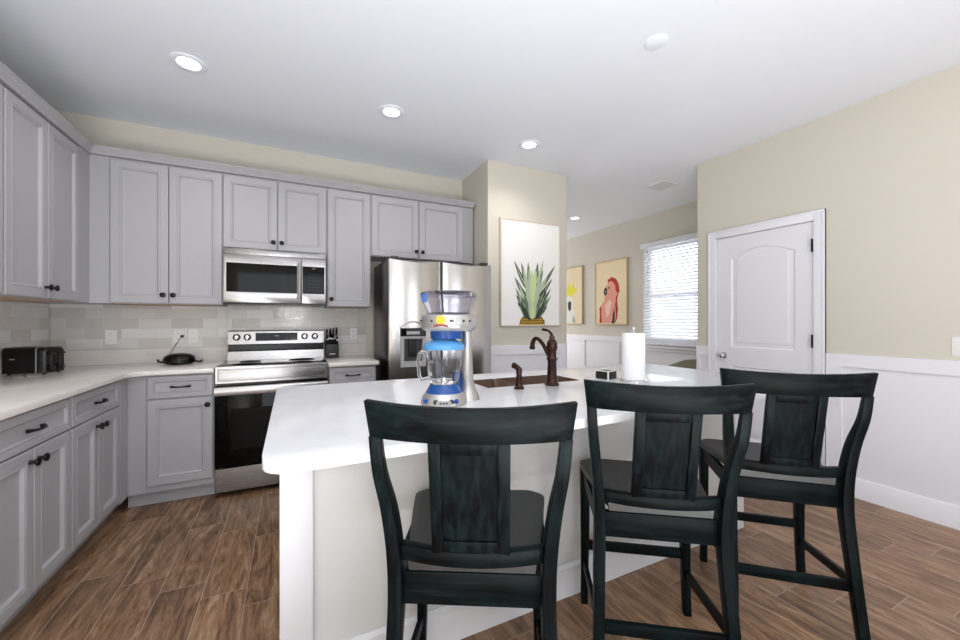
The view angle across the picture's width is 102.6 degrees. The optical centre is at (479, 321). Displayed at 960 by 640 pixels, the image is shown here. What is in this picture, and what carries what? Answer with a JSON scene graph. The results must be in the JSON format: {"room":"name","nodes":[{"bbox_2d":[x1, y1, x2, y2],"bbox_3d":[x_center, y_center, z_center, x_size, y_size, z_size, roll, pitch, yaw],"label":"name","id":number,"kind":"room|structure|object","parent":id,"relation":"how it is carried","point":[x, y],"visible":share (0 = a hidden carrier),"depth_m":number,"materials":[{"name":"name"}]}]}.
{"room":"kitchen","nodes":[
{"label":"kitchen","id":0,"kind":"room"},
{"bbox_2d":[56,110,461,357],"bbox_3d":[-1.673,-0.147,3.529,3.243,2.775,0.100,0,0,-26],"label":"wall","id":1,"kind":"structure","parent":0,"point":[100,131],"depth_m":3.36,"materials":[{"name":"beige paint"}]},
{"bbox_2d":[32,146,119,304],"bbox_3d":[-2.815,-0.638,2.666,0.431,1.020,0.444,0,0,-26],"label":"upper cabinet","id":2,"kind":"object","parent":1,"relation":"attached to","point":[94,169],"visible":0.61,"depth_m":2.65,"materials":[{"name":"grey wood"}]},
{"bbox_2d":[110,157,228,306],"bbox_3d":[-2.341,-0.636,2.943,0.662,1.023,0.363,0,0,-26],"label":"upper cabinet","id":3,"kind":"object","parent":1,"relation":"attached to","point":[166,221],"visible":0.99,"depth_m":2.80,"materials":[{"name":"grey painted wood"}]},
{"bbox_2d":[50,304,365,360],"bbox_3d":[-2.102,0.100,3.256,2.209,0.560,0.012,0,0,-26],"label":"wall tile","id":4,"kind":"structure","parent":1,"relation":"attached to","point":[73,327],"depth_m":3.09,"materials":[{"name":"beige tile"}]},
{"bbox_2d":[105,329,116,344],"bbox_3d":[-2.792,0.118,2.908,0.072,0.116,0.007,0,0,-26],"label":"wall outlet","id":5,"kind":"object","parent":4,"relation":"attached to","point":[110,334],"visible":1,"depth_m":2.91,"materials":[{"name":"white plastic"}]},
{"bbox_2d":[173,329,183,342],"bbox_3d":[-2.421,0.118,3.089,0.072,0.116,0.007,0,0,-26],"label":"wall outlet","id":6,"kind":"object","parent":4,"relation":"attached to","point":[176,332],"visible":1,"depth_m":3.09,"materials":[{"name":"white plastic"}]},
{"bbox_2d":[188,329,198,342],"bbox_3d":[-2.336,0.118,3.131,0.072,0.116,0.007,0,0,-26],"label":"wall outlet","id":7,"kind":"object","parent":4,"relation":"attached to","point":[193,334],"visible":1,"depth_m":3.13,"materials":[{"name":"white plastic"}]},
{"bbox_2d":[349,328,356,339],"bbox_3d":[-1.212,0.118,3.681,0.072,0.116,0.007,0,0,-26],"label":"wall outlet","id":8,"kind":"object","parent":4,"relation":"attached to","point":[352,331],"visible":1,"depth_m":3.68,"materials":[{"name":"white plastic"}]},
{"bbox_2d":[223,173,326,255],"bbox_3d":[-1.708,-0.857,3.253,0.746,0.583,0.363,0,0,-26],"label":"upper cabinet","id":9,"kind":"object","parent":1,"relation":"attached to","point":[259,214],"visible":0.99,"depth_m":3.11,"materials":[{"name":"grey wood"}]},
{"bbox_2d":[223,247,325,306],"bbox_3d":[-1.689,-0.346,3.213,0.726,0.428,0.426,0,0,-26],"label":"microwave oven","id":10,"kind":"object","parent":9,"relation":"attached to","point":[251,277],"visible":1,"depth_m":3.06,"materials":[{"name":"grey metal"}]},
{"bbox_2d":[324,188,369,308],"bbox_3d":[-1.208,-0.636,3.498,0.366,1.023,0.363,0,0,-26],"label":"upper cabinet","id":11,"kind":"object","parent":1,"relation":"attached to","point":[348,212],"visible":0.99,"depth_m":3.37,"materials":[{"name":"grey painted wood"}]},
{"bbox_2d":[370,194,472,263],"bbox_3d":[-0.585,-0.869,3.802,1.018,0.558,0.363,0,0,-26],"label":"upper cabinet","id":12,"kind":"object","parent":1,"relation":"attached to","point":[407,229],"visible":1,"depth_m":3.66,"materials":[{"name":"grey wood"}]},
{"bbox_2d":[0,0,959,238],"bbox_3d":[0.384,-1.585,2.693,6.403,0.100,11.700,0,0,-26],"label":"ceiling","id":13,"kind":"structure","parent":0,"point":[472,81],"depth_m":2.37,"materials":[{"name":"white paint"}]},
{"bbox_2d":[168,52,207,73],"bbox_3d":[-1.729,-1.531,2.282,0.188,0.008,0.188,0,0,-26],"label":"recessed light","id":14,"kind":"object","parent":13,"relation":"in","point":[189,63],"visible":1,"depth_m":2.28,"materials":[{"name":"white paint"}]},
{"bbox_2d":[378,105,404,118],"bbox_3d":[-0.647,-1.531,2.812,0.188,0.008,0.188,0,0,-26],"label":"recessed light","id":15,"kind":"object","parent":13,"relation":"in","point":[388,111],"visible":1,"depth_m":2.81,"materials":[{"name":"white paint"}]},
{"bbox_2d":[518,140,539,149],"bbox_3d":[0.426,-1.531,3.337,0.188,0.008,0.188,0,0,-26],"label":"recessed light","id":16,"kind":"object","parent":13,"relation":"in","point":[526,144],"visible":1,"depth_m":3.33,"materials":[{"name":"white paint"}]},
{"bbox_2d":[568,216,580,219],"bbox_3d":[1.408,-1.531,5.699,0.188,0.008,0.188,0,0,-26],"label":"recessed light","id":17,"kind":"object","parent":13,"relation":"in","point":[573,217],"visible":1,"depth_m":5.70,"materials":[{"name":"white paint"}]},
{"bbox_2d":[644,34,667,50],"bbox_3d":[0.967,-1.529,2.112,0.120,0.012,0.120,0,0,-26],"label":"cover plate","id":18,"kind":"object","parent":13,"relation":"attached to","point":[655,42],"visible":1,"depth_m":2.10,"materials":[{"name":"white paint"}]},
{"bbox_2d":[644,180,678,191],"bbox_3d":[2.049,-1.530,4.343,0.260,0.009,0.260,0,0,-26],"label":"ceiling vent","id":19,"kind":"object","parent":13,"relation":"in","point":[659,186],"visible":1,"depth_m":4.33,"materials":[{"name":"white plastic"}]},
{"bbox_2d":[0,483,959,639],"bbox_3d":[0.384,1.290,2.693,6.403,0.100,11.700,0,0,-26],"label":"floor","id":20,"kind":"structure","parent":0,"point":[205,567],"depth_m":1.82,"materials":[{"name":"brown wood"}]},
{"bbox_2d":[0,398,70,631],"bbox_3d":[-2.107,0.798,1.467,0.648,0.884,0.608,0,0,-26],"label":"base cabinet","id":21,"kind":"object","parent":20,"relation":"on","point":[35,444],"visible":1,"depth_m":1.58,"materials":[{"name":"grey wood"}]},
{"bbox_2d":[0,347,226,420],"bbox_3d":[-2.190,0.284,2.131,1.083,0.141,1.954,0,0,-26],"label":"countertop","id":22,"kind":"structure","parent":21,"relation":"on","point":[84,370],"depth_m":2.50,"materials":[{"name":"stone"}]},
{"bbox_2d":[2,346,65,375],"bbox_3d":[-2.755,0.240,2.386,0.233,0.168,0.156,0,0,-14],"label":"toaster","id":23,"kind":"object","parent":22,"relation":"on","point":[33,359],"visible":1,"depth_m":2.32,"materials":[{"name":"black plastic"}]},
{"bbox_2d":[157,335,202,364],"bbox_3d":[-2.325,0.215,2.943,0.313,0.218,0.226,0,0,27],"label":"skillet","id":24,"kind":"object","parent":22,"relation":"on","point":[175,358],"visible":1,"depth_m":2.86,"materials":[{"name":"black metal"}]},
{"bbox_2d":[48,381,119,580],"bbox_3d":[-2.371,0.798,2.006,0.648,0.884,0.591,0,0,-26],"label":"base cabinet","id":25,"kind":"object","parent":20,"relation":"on","point":[95,413],"visible":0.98,"depth_m":2.08,"materials":[{"name":"grey wood"}]},
{"bbox_2d":[103,376,149,521],"bbox_3d":[-2.632,0.798,2.606,0.706,0.884,0.713,0,0,-26],"label":"base cabinet","id":26,"kind":"object","parent":20,"relation":"on","point":[133,390],"visible":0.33,"depth_m":2.52,"materials":[{"name":"grey wood"}]},
{"bbox_2d":[147,372,214,503],"bbox_3d":[-2.162,0.798,2.873,0.373,0.884,0.646,0,0,-26],"label":"base cabinet","id":27,"kind":"object","parent":20,"relation":"on","point":[180,407],"visible":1,"depth_m":2.63,"materials":[{"name":"grey wood"}]},
{"bbox_2d":[214,330,327,493],"bbox_3d":[-1.641,0.657,3.097,0.746,1.165,0.644,0,0,-26],"label":"electric range","id":28,"kind":"object","parent":20,"relation":"on","point":[244,391],"visible":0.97,"depth_m":2.80,"materials":[{"name":"grey metal"}]},
{"bbox_2d":[217,358,326,366],"bbox_3d":[-1.638,0.329,3.085,0.742,0.012,0.458,0,0,-26],"label":"glass cooktop","id":29,"kind":"object","parent":28,"relation":"in","point":[231,362],"depth_m":3.03,"materials":[{"name":"black"}]},
{"bbox_2d":[328,365,375,383],"bbox_3d":[-1.152,0.798,3.368,0.368,0.884,0.646,0,0,-26],"label":"base cabinet","id":30,"kind":"object","parent":20,"relation":"on","point":[361,373],"visible":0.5,"depth_m":3.11,"materials":[{"name":"grey wood"}]},
{"bbox_2d":[323,343,378,366],"bbox_3d":[-1.147,0.284,3.374,0.389,0.141,0.639,0,0,-26],"label":"countertop","id":31,"kind":"structure","parent":30,"relation":"on","point":[349,354],"depth_m":3.47,"materials":[{"name":"stone"}]},
{"bbox_2d":[325,339,338,357],"bbox_3d":[-1.342,0.242,3.481,0.108,0.164,0.136,0,0,-26],"label":"knife block","id":32,"kind":"object","parent":31,"relation":"on","point":[331,350],"visible":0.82,"depth_m":3.42,"materials":[{"name":"black wood"}]},
{"bbox_2d":[374,256,490,380],"bbox_3d":[-0.445,0.353,3.552,0.920,1.774,0.669,0,0,-26],"label":"refrigerator","id":33,"kind":"object","parent":20,"relation":"on","point":[399,336],"visible":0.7,"depth_m":3.20,"materials":[{"name":"grey metal"}]},
{"bbox_2d":[364,399,577,639],"bbox_3d":[-0.014,0.715,1.140,0.511,1.050,0.552,0,0,3],"label":"counter stool","id":34,"kind":"object","parent":20,"relation":"on","point":[471,539],"visible":1,"depth_m":0.95,"materials":[{"name":"black wood"}]},
{"bbox_2d":[280,414,743,639],"bbox_3d":[0.319,0.798,2.088,2.479,0.884,0.710,0,0,-26],"label":"kitchen island","id":35,"kind":"object","parent":20,"relation":"on","point":[334,585],"visible":0.16,"depth_m":1.37,"materials":[{"name":"grey"}]},
{"bbox_2d":[262,363,765,473],"bbox_3d":[0.390,0.340,1.939,2.535,0.030,1.140,0,0,-26],"label":"island countertop","id":36,"kind":"structure","parent":35,"relation":"on","point":[311,427],"depth_m":1.49,"materials":[{"name":"white stone"}]},
{"bbox_2d":[416,290,479,406],"bbox_3d":[-0.122,0.101,1.537,0.255,0.446,0.231,0,0,-5],"label":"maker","id":37,"kind":"object","parent":36,"relation":"on","point":[448,318],"visible":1,"depth_m":1.47,"materials":[{"name":"silver metal"}]},
{"bbox_2d":[416,339,464,384],"bbox_3d":[-0.156,0.155,1.516,0.193,0.174,0.163,0,0,-26],"label":"jar","id":38,"kind":"object","parent":37,"relation":"on","point":[445,358],"depth_m":1.47,"materials":[{"name":"clear glass"}]},
{"bbox_2d":[511,362,523,389],"bbox_3d":[0.186,0.262,1.863,0.052,0.125,0.064,0,0,-26],"label":"sprayer","id":39,"kind":"object","parent":36,"relation":"on","point":[519,386],"visible":1,"depth_m":1.84,"materials":[{"name":"brown metal"}]},
{"bbox_2d":[474,375,576,387],"bbox_3d":[0.242,0.423,2.122,0.578,0.194,0.268,0,0,-26],"label":"sink","id":40,"kind":"object","parent":36,"relation":"in","point":[539,379],"visible":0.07,"depth_m":2.23,"materials":[{"name":"brown metal"}]},
{"bbox_2d":[529,328,558,385],"bbox_3d":[0.337,0.179,2.022,0.076,0.290,0.212,0,0,-26],"label":"kitchen faucet","id":41,"kind":"object","parent":36,"relation":"on","point":[550,350],"visible":1,"depth_m":1.94,"materials":[{"name":"brown metal"}]},
{"bbox_2d":[594,369,617,379],"bbox_3d":[0.721,0.301,2.201,0.091,0.047,0.091,0,0,-38],"label":"box","id":42,"kind":"object","parent":36,"relation":"on","point":[607,374],"visible":1,"depth_m":2.18,"materials":[{"name":"black"}]},
{"bbox_2d":[620,327,646,381],"bbox_3d":[0.848,0.177,2.124,0.140,0.295,0.140,0,0,-26],"label":"paper towel holder","id":43,"kind":"object","parent":36,"relation":"on","point":[633,344],"visible":1,"depth_m":2.07,"materials":[{"name":"white paper"}]},
{"bbox_2d":[580,379,756,639],"bbox_3d":[0.630,0.715,1.435,0.511,1.050,0.552,0,0,10],"label":"counter stool","id":44,"kind":"object","parent":20,"relation":"on","point":[657,495],"visible":1,"depth_m":1.25,"materials":[{"name":"black wood"}]},
{"bbox_2d":[668,359,695,368],"bbox_3d":[2.574,0.810,4.544,0.500,0.860,0.899,0,0,-26],"label":"armchair","id":45,"kind":"object","parent":20,"relation":"on","point":[688,363],"visible":0.02,"depth_m":4.40,"materials":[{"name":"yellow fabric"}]},
{"bbox_2d":[699,368,878,639],"bbox_3d":[1.293,0.715,1.710,0.511,1.050,0.552,0,0,17],"label":"counter stool","id":46,"kind":"object","parent":20,"relation":"on","point":[786,466],"visible":0.76,"depth_m":1.52,"materials":[{"name":"black wood"}]},
{"bbox_2d":[462,160,566,367],"bbox_3d":[-0.543,-0.147,5.994,0.955,2.775,4.755,0,0,-26],"label":"wall","id":47,"kind":"structure","parent":0,"point":[497,189],"depth_m":3.83,"materials":[{"name":"beige paint"}]},
{"bbox_2d":[491,344,565,372],"bbox_3d":[0.490,0.738,3.843,0.920,1.005,0.018,0,0,-26],"label":"trim","id":48,"kind":"structure","parent":47,"relation":"attached to","point":[502,357],"depth_m":3.81,"materials":[{"name":"white wood"}]},
{"bbox_2d":[499,217,559,325],"bbox_3d":[0.509,-0.478,3.845,0.710,1.050,0.029,0,0,-26],"label":"framed print","id":49,"kind":"object","parent":47,"relation":"attached to","point":[529,251],"visible":1,"depth_m":3.83,"materials":[{"name":"beige paper"}]},
{"bbox_2d":[567,201,697,336],"bbox_3d":[1.915,-0.147,6.755,0.120,2.775,5.550,0,0,-26],"label":"wall","id":50,"kind":"structure","parent":0,"point":[622,240],"depth_m":5.87,"materials":[{"name":"beige paint"}]},
{"bbox_2d":[567,265,582,323],"bbox_3d":[1.661,-0.470,7.103,0.029,1.040,0.700,0,0,-26],"label":"framed picture","id":51,"kind":"object","parent":50,"relation":"attached to","point":[574,274],"visible":0.52,"depth_m":6.95,"materials":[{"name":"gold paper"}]},
{"bbox_2d":[595,257,627,324],"bbox_3d":[2.105,-0.465,6.196,0.029,1.040,0.700,0,0,-26],"label":"framed picture","id":52,"kind":"object","parent":50,"relation":"attached to","point":[611,276],"visible":1,"depth_m":6.17,"materials":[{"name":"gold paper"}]},
{"bbox_2d":[567,334,697,367],"bbox_3d":[1.853,0.738,6.724,0.018,1.005,5.550,0,0,-26],"label":"trim","id":53,"kind":"structure","parent":50,"relation":"attached to","point":[582,350],"depth_m":6.29,"materials":[{"name":"white wood"}]},
{"bbox_2d":[645,345,695,354],"bbox_3d":[2.614,0.380,5.190,0.100,0.080,1.025,0,0,-26],"label":"trim","id":54,"kind":"structure","parent":50,"relation":"attached to","point":[684,350],"depth_m":5.19,"materials":[{"name":"white wood"}]},
{"bbox_2d":[649,239,697,337],"bbox_3d":[2.682,-0.365,5.223,0.050,1.410,0.925,0,0,-26],"label":"window","id":55,"kind":"structure","parent":50,"relation":"in","point":[694,239],"depth_m":5.26,"materials":[{"name":"white"}]},
{"bbox_2d":[640,232,697,347],"bbox_3d":[2.578,-0.395,5.172,0.076,1.450,0.985,0,0,-26],"label":"window blind","id":56,"kind":"object","parent":55,"relation":"attached to","point":[656,330],"visible":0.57,"depth_m":5.18,"materials":[{"name":"white plastic"}]},
{"bbox_2d":[698,64,959,360],"bbox_3d":[3.982,-0.147,1.309,1.155,2.775,6.050,0,0,-26],"label":"wall","id":57,"kind":"structure","parent":0,"point":[884,169],"depth_m":2.63,"materials":[{"name":"beige paint"}]},
{"bbox_2d":[696,345,707,370],"bbox_3d":[2.151,0.738,3.716,0.018,1.005,0.116,0,0,-26],"label":"trim","id":58,"kind":"structure","parent":57,"relation":"attached to","point":[701,351],"depth_m":3.72,"materials":[{"name":"white wood"}]},
{"bbox_2d":[717,221,812,442],"bbox_3d":[2.372,0.233,3.263,0.100,1.998,0.756,0,0,-26],"label":"door","id":59,"kind":"structure","parent":57,"relation":"in","point":[765,278],"depth_m":3.23,"materials":[{"name":"white painted wood"},{"name":"black metal"}]},
{"bbox_2d":[708,208,825,465],"bbox_3d":[2.425,0.200,3.285,0.144,2.080,0.891,0,0,-26],"label":"trim","id":60,"kind":"structure","parent":57,"relation":"attached to","point":[818,217],"depth_m":2.98,"materials":[{"name":"white wood"}]},
{"bbox_2d":[826,353,959,505],"bbox_3d":[3.657,0.738,0.640,0.018,1.005,4.935,0,0,-26],"label":"wainscoting","id":61,"kind":"structure","parent":57,"relation":"attached to","point":[911,444],"depth_m":2.49,"materials":[{"name":"white wood"}]},
{"bbox_2d":[855,478,959,530],"bbox_3d":[3.657,1.170,0.640,0.018,0.140,4.935,0,0,-26],"label":"baseboard","id":62,"kind":"structure","parent":57,"relation":"attached to","point":[929,509],"depth_m":2.46,"materials":[{"name":"white wood"}]},
{"bbox_2d":[952,337,959,355],"bbox_3d":[2.866,0.150,2.266,0.009,0.116,0.116,0,0,-26],"label":"light switch","id":63,"kind":"object","parent":57,"relation":"attached to","point":[955,340],"visible":1,"depth_m":2.30,"materials":[{"name":"white plastic"}]},
{"bbox_3d":[-1.536,-0.147,-0.554,0.100,2.775,7.555,0,0,-26],"label":"wall","id":64,"kind":"structure","parent":0,"visible":0},
{"bbox_2d":[0,83,2,293],"bbox_3d":[-2.257,-0.635,1.449,0.363,1.025,0.748,0,0,-26],"label":"upper cabinet","id":65,"kind":"object","parent":64,"relation":"attached to","point":[1,85],"visible":1,"depth_m":1.83,"materials":[{"name":"grey wood"}]},
{"bbox_2d":[0,61,474,208],"bbox_3d":[-1.232,-1.173,2.611,3.227,0.049,1.934,0,0,-26],"label":"crown molding","id":66,"kind":"structure","parent":65,"relation":"on","point":[9,79],"depth_m":2.80,"materials":[{"name":"grey wood"}]},
{"bbox_2d":[0,301,49,356],"bbox_3d":[-2.676,0.044,1.905,0.012,0.339,1.934,0,0,-26],"label":"wall tile","id":67,"kind":"structure","parent":64,"relation":"attached to","point":[22,324],"depth_m":2.50,"materials":[{"name":"beige tile"}]},
{"bbox_2d":[0,86,79,302],"bbox_3d":[-2.585,-0.635,2.118,0.363,1.025,0.740,0,0,-26],"label":"upper cabinet","id":68,"kind":"object","parent":64,"relation":"attached to","point":[41,165],"visible":1,"depth_m":2.12,"materials":[{"name":"grey painted wood"}]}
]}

